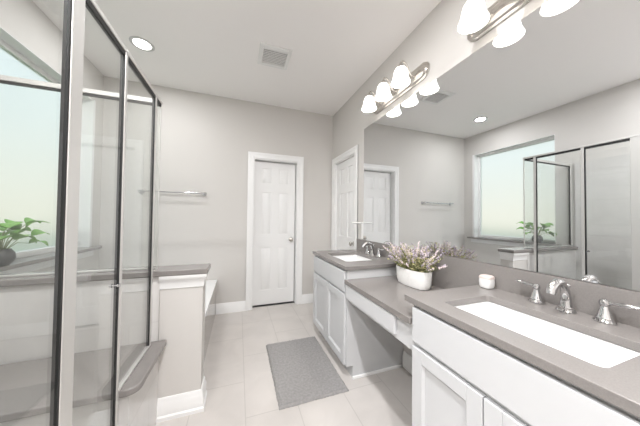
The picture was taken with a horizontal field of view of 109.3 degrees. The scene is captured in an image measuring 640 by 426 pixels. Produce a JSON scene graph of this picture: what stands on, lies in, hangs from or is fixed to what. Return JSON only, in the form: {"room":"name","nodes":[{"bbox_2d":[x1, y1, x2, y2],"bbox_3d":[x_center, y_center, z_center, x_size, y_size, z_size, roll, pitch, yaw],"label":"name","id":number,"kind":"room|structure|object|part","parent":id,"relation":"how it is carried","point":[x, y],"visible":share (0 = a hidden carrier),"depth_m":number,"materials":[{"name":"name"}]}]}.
{"room":"bathroom","nodes":[
{"label":"bathroom","id":0,"kind":"room"},
{"bbox_2d":[0,0,103,272],"bbox_3d":[-1.687,-0.171,0.197,0.150,2.810,4.900,1,-1,-20],"label":"wall","id":1,"kind":"structure","parent":0,"point":[24,20],"depth_m":1.86,"materials":[{"name":"grey paint"}]},
{"bbox_2d":[0,27,101,273],"bbox_3d":[-2.209,-0.375,1.811,0.205,1.619,1.295,1,-1,-20],"label":"window","id":2,"kind":"structure","parent":1,"relation":"in","point":[29,117],"depth_m":1.80,"materials":[{"name":"white paint"}]},
{"bbox_2d":[0,217,49,265],"bbox_3d":[-1.985,0.182,1.473,0.319,0.306,0.485,1,-1,-20],"label":"potted plant","id":3,"kind":"object","parent":2,"relation":"on","point":[7,255],"visible":1,"depth_m":1.48,"materials":[{"name":"green plant"}]},
{"bbox_3d":[-2.035,0.282,1.446,0.124,0.104,0.124,1,-1,-20],"label":"pot","id":4,"kind":"part","parent":3,"relation":"part of","materials":[{"name":"grey ceramic"}]},
{"bbox_3d":[-2.279,-0.422,1.770,0.045,1.520,1.145,1,-1,-20],"label":"frame","id":5,"kind":"part","parent":2,"relation":"part of","materials":[{"name":"white paint"}]},
{"bbox_3d":[-2.279,-0.422,1.770,0.008,1.430,1.055,1,-1,-20],"label":"pane","id":6,"kind":"part","parent":2,"relation":"part of","materials":[{"name":"clear glass"}]},
{"bbox_3d":[-2.217,0.353,1.796,0.205,0.028,1.295,1,-1,-20],"label":"sill","id":7,"kind":"part","parent":2,"relation":"part of","materials":[{"name":"beige stone"}]},
{"bbox_2d":[0,263,210,422],"bbox_3d":[-1.355,0.803,1.327,1.268,0.913,0.170,1,-1,-20],"label":"wall","id":8,"kind":"structure","parent":0,"point":[178,291],"depth_m":1.35,"materials":[{"name":"grey paint"}]},
{"bbox_3d":[-0.891,1.203,1.482,0.264,0.130,0.154,1,-1,-20],"label":"baseboard","id":9,"kind":"part","parent":8,"relation":"part of","materials":[{"name":"white paint"}]},
{"bbox_3d":[-0.882,0.435,1.497,0.264,0.087,0.154,1,-1,-20],"label":"moulding","id":10,"kind":"part","parent":8,"relation":"part of","materials":[{"name":"white paint"}]},
{"bbox_2d":[99,76,332,303],"bbox_3d":[-1.175,-0.109,3.055,3.138,2.810,0.140,1,-1,-20],"label":"wall","id":11,"kind":"structure","parent":0,"point":[206,139],"depth_m":2.88,"materials":[{"name":"grey paint"}]},
{"bbox_2d":[138,189,206,195],"bbox_3d":[-1.762,-0.247,2.732,0.712,0.052,0.076,1,-1,-20],"label":"towel bar","id":12,"kind":"object","parent":11,"relation":"attached to","point":[141,191],"visible":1,"depth_m":2.70,"materials":[{"name":"silver metal"}]},
{"bbox_2d":[216,294,312,313],"bbox_3d":[-0.578,1.240,3.164,1.593,0.130,0.016,1,-1,-20],"label":"baseboard","id":13,"kind":"structure","parent":11,"relation":"attached to","point":[230,307],"depth_m":2.97,"materials":[{"name":"white paint"}]},
{"bbox_2d":[245,151,303,310],"bbox_3d":[-0.638,0.242,3.231,0.772,2.126,0.160,1,-1,-20],"label":"door","id":14,"kind":"structure","parent":11,"relation":"in","point":[274,250],"depth_m":3.25,"materials":[{"name":"white paint"}]},
{"bbox_2d":[32,0,440,115],"bbox_3d":[-0.395,-1.597,0.946,3.138,0.100,5.400,1,-1,-20],"label":"ceiling","id":15,"kind":"structure","parent":0,"point":[211,47],"depth_m":2.02,"materials":[{"name":"white paint"}]},
{"bbox_2d":[129,36,154,51],"bbox_3d":[-1.619,-1.535,2.069,0.188,0.008,0.188,1,-1,-20],"label":"recessed light","id":16,"kind":"object","parent":15,"relation":"in","point":[141,43],"visible":1,"depth_m":2.06,"materials":[{"name":"white plastic"}]},
{"bbox_2d":[133,39,150,49],"bbox_3d":[-1.619,-1.533,2.069,0.132,0.004,0.132,1,-1,-20],"label":"diffuser","id":17,"kind":"object","parent":16,"relation":"attached to","point":[143,44],"depth_m":2.06,"materials":[{"name":"white plastic"}]},
{"bbox_2d":[258,42,292,69],"bbox_3d":[-0.444,-1.516,2.212,0.296,0.014,0.296,1,-1,-20],"label":"ceiling vent","id":18,"kind":"object","parent":15,"relation":"in","point":[269,55],"visible":1,"depth_m":2.19,"materials":[{"name":"white plastic"}]},
{"bbox_2d":[155,303,411,425],"bbox_3d":[-0.427,1.312,0.889,3.138,0.100,5.400,1,-1,-20],"label":"floor","id":19,"kind":"structure","parent":0,"point":[240,388],"depth_m":1.68,"materials":[{"name":"tile"}]},
{"bbox_2d":[0,340,166,425],"bbox_3d":[-1.363,1.010,1.026,1.033,0.487,0.424,1,-1,-20],"label":"shower bench","id":20,"kind":"object","parent":19,"relation":"on","point":[25,386],"visible":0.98,"depth_m":1.04,"materials":[{"name":"beige tile"}]},
{"bbox_2d":[204,280,216,360],"bbox_3d":[-1.648,1.051,2.044,1.201,0.440,1.402,1,-1,-20],"label":"bathtub","id":21,"kind":"object","parent":19,"relation":"on","point":[210,292],"visible":0.02,"depth_m":2.35,"materials":[{"name":"white plastic"}]},
{"bbox_2d":[266,336,348,409],"bbox_3d":[-0.158,1.275,1.919,0.506,0.018,0.782,1,-1,-20],"label":"bath rug","id":22,"kind":"object","parent":19,"relation":"on","point":[302,372],"visible":1,"depth_m":1.79,"materials":[{"name":"grey fabric"}]},
{"bbox_2d":[313,255,402,379],"bbox_3d":[0.319,0.874,2.206,0.555,0.844,0.804,1,-1,-20],"label":"vanity cabinet","id":23,"kind":"object","parent":19,"relation":"on","point":[363,347],"visible":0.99,"depth_m":1.85,"materials":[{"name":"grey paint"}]},
{"bbox_3d":[-0.001,0.912,2.303,0.020,0.540,0.381,1,-1,-20],"label":"cabinet door","id":24,"kind":"part","parent":23,"relation":"part of","materials":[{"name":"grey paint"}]},
{"bbox_3d":[0.084,0.820,2.131,0.019,0.744,0.754,1,-1,-20],"label":"frame","id":25,"kind":"part","parent":23,"relation":"part of","materials":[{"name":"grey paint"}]},
{"bbox_3d":[0.129,0.907,1.941,0.020,0.540,0.381,1,-1,-20],"label":"cabinet door","id":26,"kind":"part","parent":23,"relation":"part of","materials":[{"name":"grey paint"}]},
{"bbox_2d":[313,249,395,269],"bbox_3d":[0.320,0.435,2.221,0.561,0.030,0.830,1,-1,-20],"label":"countertop","id":27,"kind":"structure","parent":23,"relation":"on","point":[375,262],"depth_m":1.99,"materials":[{"name":"beige stone"}]},
{"bbox_2d":[334,255,370,261],"bbox_3d":[0.307,0.510,2.208,0.368,0.127,0.487,1,-1,-20],"label":"undermount sink","id":28,"kind":"object","parent":27,"relation":"in","point":[347,258],"visible":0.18,"depth_m":2.43,"materials":[{"name":"white ceramic"}]},
{"bbox_2d":[362,242,384,256],"bbox_3d":[0.488,0.354,2.266,0.155,0.137,0.369,1,-1,-20],"label":"faucet","id":29,"kind":"object","parent":27,"relation":"on","point":[371,253],"visible":1,"depth_m":2.26,"materials":[{"name":"silver metal"}]},
{"bbox_3d":[0.480,0.344,2.264,0.138,0.118,0.040,1,-1,-20],"label":"spout","id":30,"kind":"part","parent":29,"relation":"part of","materials":[{"name":"silver metal"}]},
{"bbox_3d":[0.568,0.380,2.186,0.058,0.083,0.058,1,-1,-20],"label":"handle","id":31,"kind":"part","parent":29,"relation":"part of","materials":[{"name":"silver metal"}]},
{"bbox_3d":[0.456,0.869,1.853,0.535,0.844,0.018,1,-1,-20],"label":"panel","id":32,"kind":"part","parent":23,"relation":"part of","materials":[{"name":"grey paint"}]},
{"bbox_3d":[0.472,1.280,1.835,0.468,0.022,0.014,1,-1,-20],"label":"shoe moulding","id":33,"kind":"part","parent":23,"relation":"part of","materials":[{"name":"white paint"}]},
{"bbox_2d":[346,285,413,349],"bbox_3d":[0.572,0.610,1.512,0.555,0.127,0.706,1,-1,-20],"label":"drawer unit","id":34,"kind":"object","parent":23,"relation":"attached to","point":[394,325],"visible":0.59,"depth_m":1.29,"materials":[{"name":"grey paint"}]},
{"bbox_3d":[0.302,0.596,1.474,0.020,0.102,0.580,1,-1,-20],"label":"drawer","id":35,"kind":"part","parent":34,"relation":"part of","materials":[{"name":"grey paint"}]},
{"bbox_2d":[344,275,441,323],"bbox_3d":[0.571,0.528,1.513,0.561,0.030,0.708,1,-1,-20],"label":"countertop","id":36,"kind":"structure","parent":23,"relation":"on","point":[387,292],"depth_m":1.48,"materials":[{"name":"beige stone"}]},
{"bbox_2d":[383,241,446,289],"bbox_3d":[0.655,0.358,1.643,0.281,0.316,0.546,1,-1,-24],"label":"planter","id":37,"kind":"object","parent":36,"relation":"on","point":[412,271],"visible":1,"depth_m":1.56,"materials":[{"name":"ceramic"}]},
{"bbox_3d":[0.668,0.456,1.631,0.140,0.121,0.300,1,-1,-20],"label":"pot","id":38,"kind":"part","parent":37,"relation":"part of","materials":[{"name":"white ceramic"}]},
{"bbox_2d":[412,305,639,425],"bbox_3d":[0.804,0.853,0.850,0.555,0.844,0.685,1,-1,-20],"label":"vanity cabinet","id":39,"kind":"object","parent":19,"relation":"on","point":[460,378],"visible":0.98,"depth_m":0.76,"materials":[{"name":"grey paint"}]},
{"bbox_3d":[0.495,0.891,0.916,0.020,0.540,0.328,1,-1,-20],"label":"cabinet door","id":40,"kind":"part","parent":39,"relation":"part of","materials":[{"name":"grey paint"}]},
{"bbox_3d":[0.607,0.886,0.603,0.020,0.540,0.328,1,-1,-20],"label":"cabinet door","id":41,"kind":"part","parent":39,"relation":"part of","materials":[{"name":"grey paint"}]},
{"bbox_2d":[404,285,639,417],"bbox_3d":[0.818,0.413,0.828,0.561,0.030,0.822,1,-1,-20],"label":"countertop","id":42,"kind":"structure","parent":39,"relation":"on","point":[618,385],"depth_m":0.74,"materials":[{"name":"beige stone"}]},
{"bbox_2d":[479,274,494,288],"bbox_3d":[0.908,0.372,1.238,0.064,0.069,0.064,1,-1,-20],"label":"ceramic jar","id":43,"kind":"object","parent":42,"relation":"on","point":[486,281],"visible":1,"depth_m":1.21,"materials":[{"name":"white ceramic"}]},
{"bbox_3d":[0.909,0.346,1.238,0.064,0.017,0.064,1,-1,-20],"label":"lid","id":44,"kind":"part","parent":43,"relation":"part of","materials":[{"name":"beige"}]},
{"bbox_2d":[454,301,639,367],"bbox_3d":[0.771,0.489,0.844,0.312,0.127,0.504,1,-1,-20],"label":"undermount sink","id":45,"kind":"object","parent":42,"relation":"in","point":[593,350],"visible":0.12,"depth_m":0.87,"materials":[{"name":"white ceramic"}]},
{"bbox_2d":[516,279,639,324],"bbox_3d":[0.970,0.333,0.918,0.155,0.137,0.369,1,-1,-20],"label":"faucet","id":46,"kind":"object","parent":42,"relation":"on","point":[604,315],"visible":1,"depth_m":0.90,"materials":[{"name":"silver metal"}]},
{"bbox_3d":[0.970,0.330,1.070,0.022,0.019,0.084,1,-1,-20],"label":"lever","id":47,"kind":"part","parent":46,"relation":"part of","materials":[{"name":"silver metal"}]},
{"bbox_3d":[0.981,0.362,1.030,0.058,0.083,0.058,1,-1,-20],"label":"handle","id":48,"kind":"part","parent":46,"relation":"part of","materials":[{"name":"silver metal"}]},
{"bbox_3d":[0.962,0.323,0.915,0.138,0.118,0.040,1,-1,-20],"label":"spout","id":49,"kind":"part","parent":46,"relation":"part of","materials":[{"name":"silver metal"}]},
{"bbox_3d":[1.049,0.359,0.838,0.058,0.083,0.058,1,-1,-20],"label":"handle","id":50,"kind":"part","parent":46,"relation":"part of","materials":[{"name":"silver metal"}]},
{"bbox_3d":[1.066,0.326,0.801,0.022,0.019,0.084,1,-1,-20],"label":"lever","id":51,"kind":"part","parent":46,"relation":"part of","materials":[{"name":"silver metal"}]},
{"bbox_3d":[-0.689,1.205,0.440,0.100,0.090,1.128,1,-1,-20],"label":"shower curb","id":52,"kind":"object","parent":19,"relation":"on","visible":0},
{"bbox_2d":[0,0,162,425],"bbox_3d":[-1.203,0.208,0.529,0.974,1.896,1.612,1,-1,-20],"label":"shower enclosure","id":53,"kind":"object","parent":52,"relation":"on","point":[71,88],"visible":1,"depth_m":0.70,"materials":[{"name":"silver metal"}]},
{"bbox_3d":[-0.759,0.230,0.681,0.018,1.868,0.056,1,-1,-20],"label":"post","id":54,"kind":"part","parent":53,"relation":"part of","materials":[{"name":"silver metal"}]},
{"bbox_3d":[-1.475,-0.715,1.289,0.940,0.028,0.024,1,-1,-20],"label":"return rail","id":55,"kind":"part","parent":53,"relation":"part of","materials":[{"name":"silver metal"}]},
{"bbox_3d":[-1.476,0.338,1.273,0.928,0.012,0.016,1,-1,-20],"label":"rail","id":56,"kind":"part","parent":53,"relation":"part of","materials":[{"name":"silver metal"}]},
{"bbox_3d":[-0.856,0.303,0.948,0.036,0.016,0.016,1,-1,-20],"label":"handle","id":57,"kind":"part","parent":53,"relation":"part of","materials":[{"name":"silver metal"}]},
{"bbox_3d":[-0.865,0.234,0.978,0.018,1.868,0.022,1,-1,-20],"label":"post","id":58,"kind":"part","parent":53,"relation":"part of","materials":[{"name":"silver metal"}]},
{"bbox_3d":[-0.750,-0.713,0.702,0.020,0.018,1.606,1,-1,-20],"label":"header rail","id":59,"kind":"part","parent":53,"relation":"part of","materials":[{"name":"silver metal"}]},
{"bbox_3d":[-0.935,0.768,1.145,0.020,0.012,0.356,1,-1,-20],"label":"rail","id":60,"kind":"part","parent":53,"relation":"part of","materials":[{"name":"silver metal"}]},
{"bbox_3d":[-0.990,0.041,1.338,0.018,1.470,0.023,1,-1,-20],"label":"post","id":61,"kind":"part","parent":53,"relation":"part of","materials":[{"name":"silver metal"}]},
{"bbox_3d":[-1.024,-0.170,1.441,0.008,1.044,0.010,1,-1,-20],"label":"post","id":62,"kind":"part","parent":53,"relation":"part of","materials":[{"name":"silver metal"}]},
{"bbox_2d":[333,0,636,356],"bbox_3d":[1.075,-0.121,1.183,0.140,2.810,4.900,1,-1,-20],"label":"wall","id":63,"kind":"structure","parent":0,"point":[436,40],"depth_m":1.82,"materials":[{"name":"grey paint"}]},
{"bbox_2d":[331,145,357,249],"bbox_3d":[0.368,0.251,3.088,0.177,2.126,0.777,1,-1,-20],"label":"door","id":64,"kind":"structure","parent":63,"relation":"in","point":[344,236],"depth_m":3.10,"materials":[{"name":"white paint"}]},
{"bbox_2d":[352,222,362,238],"bbox_3d":[0.426,0.199,2.575,0.134,0.191,0.032,1,-1,-20],"label":"towel holder","id":65,"kind":"object","parent":63,"relation":"attached to","point":[361,223],"visible":1,"depth_m":2.58,"materials":[{"name":"white metal"}]},
{"bbox_3d":[0.484,0.200,2.595,0.012,0.190,0.032,1,-1,-20],"label":"wall plate","id":66,"kind":"part","parent":65,"relation":"part of","materials":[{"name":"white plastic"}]},
{"bbox_2d":[361,60,429,113],"bbox_3d":[0.597,-1.115,2.026,0.226,0.188,0.750,1,-1,-20],"label":"vanity light","id":67,"kind":"object","parent":63,"relation":"attached to","point":[401,83],"visible":1,"depth_m":1.95,"materials":[{"name":"white glass"}]},
{"bbox_3d":[0.482,-1.081,2.228,0.148,0.125,0.148,1,-1,-20],"label":"lamp shade","id":68,"kind":"part","parent":67,"relation":"part of","materials":[{"name":"white glass"}]},
{"bbox_3d":[0.560,-1.084,2.012,0.148,0.125,0.148,1,-1,-20],"label":"lamp shade","id":69,"kind":"part","parent":67,"relation":"part of","materials":[{"name":"white glass"}]},
{"bbox_3d":[0.620,-1.145,2.034,0.144,0.127,0.036,1,-1,-20],"label":"arm","id":70,"kind":"part","parent":67,"relation":"part of","materials":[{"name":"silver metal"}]},
{"bbox_3d":[0.637,-1.087,1.795,0.148,0.125,0.148,1,-1,-20],"label":"lamp shade","id":71,"kind":"part","parent":67,"relation":"part of","materials":[{"name":"white glass"}]},
{"bbox_3d":[0.697,-1.148,1.818,0.144,0.127,0.036,1,-1,-20],"label":"arm","id":72,"kind":"part","parent":67,"relation":"part of","materials":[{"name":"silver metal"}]},
{"bbox_2d":[402,351,411,374],"bbox_3d":[0.822,1.225,1.591,0.016,0.130,0.700,1,-1,-20],"label":"baseboard","id":73,"kind":"structure","parent":63,"relation":"attached to","point":[406,359],"depth_m":1.87,"materials":[{"name":"white paint"}]},
{"bbox_2d":[457,0,531,41],"bbox_3d":[0.950,-1.130,1.037,0.226,0.188,0.750,1,-1,-20],"label":"vanity light","id":74,"kind":"object","parent":63,"relation":"attached to","point":[476,21],"visible":1,"depth_m":1.25,"materials":[{"name":"white glass"}]},
{"bbox_3d":[0.836,-1.096,1.240,0.148,0.125,0.148,1,-1,-20],"label":"lamp shade","id":75,"kind":"part","parent":74,"relation":"part of","materials":[{"name":"white glass"}]},
{"bbox_2d":[357,239,639,327],"bbox_3d":[0.827,0.404,1.611,0.020,0.228,2.290,1,-1,-20],"label":"backsplash","id":76,"kind":"structure","parent":63,"relation":"attached to","point":[459,272],"depth_m":1.10,"materials":[{"name":"beige stone"}]},
{"bbox_2d":[363,0,639,290],"bbox_3d":[0.872,-0.344,1.542,0.007,1.259,2.208,1,-1,-20],"label":"wall mirror","id":77,"kind":"object","parent":63,"relation":"attached to","point":[524,153],"visible":1,"depth_m":1.10,"materials":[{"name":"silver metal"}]}
]}

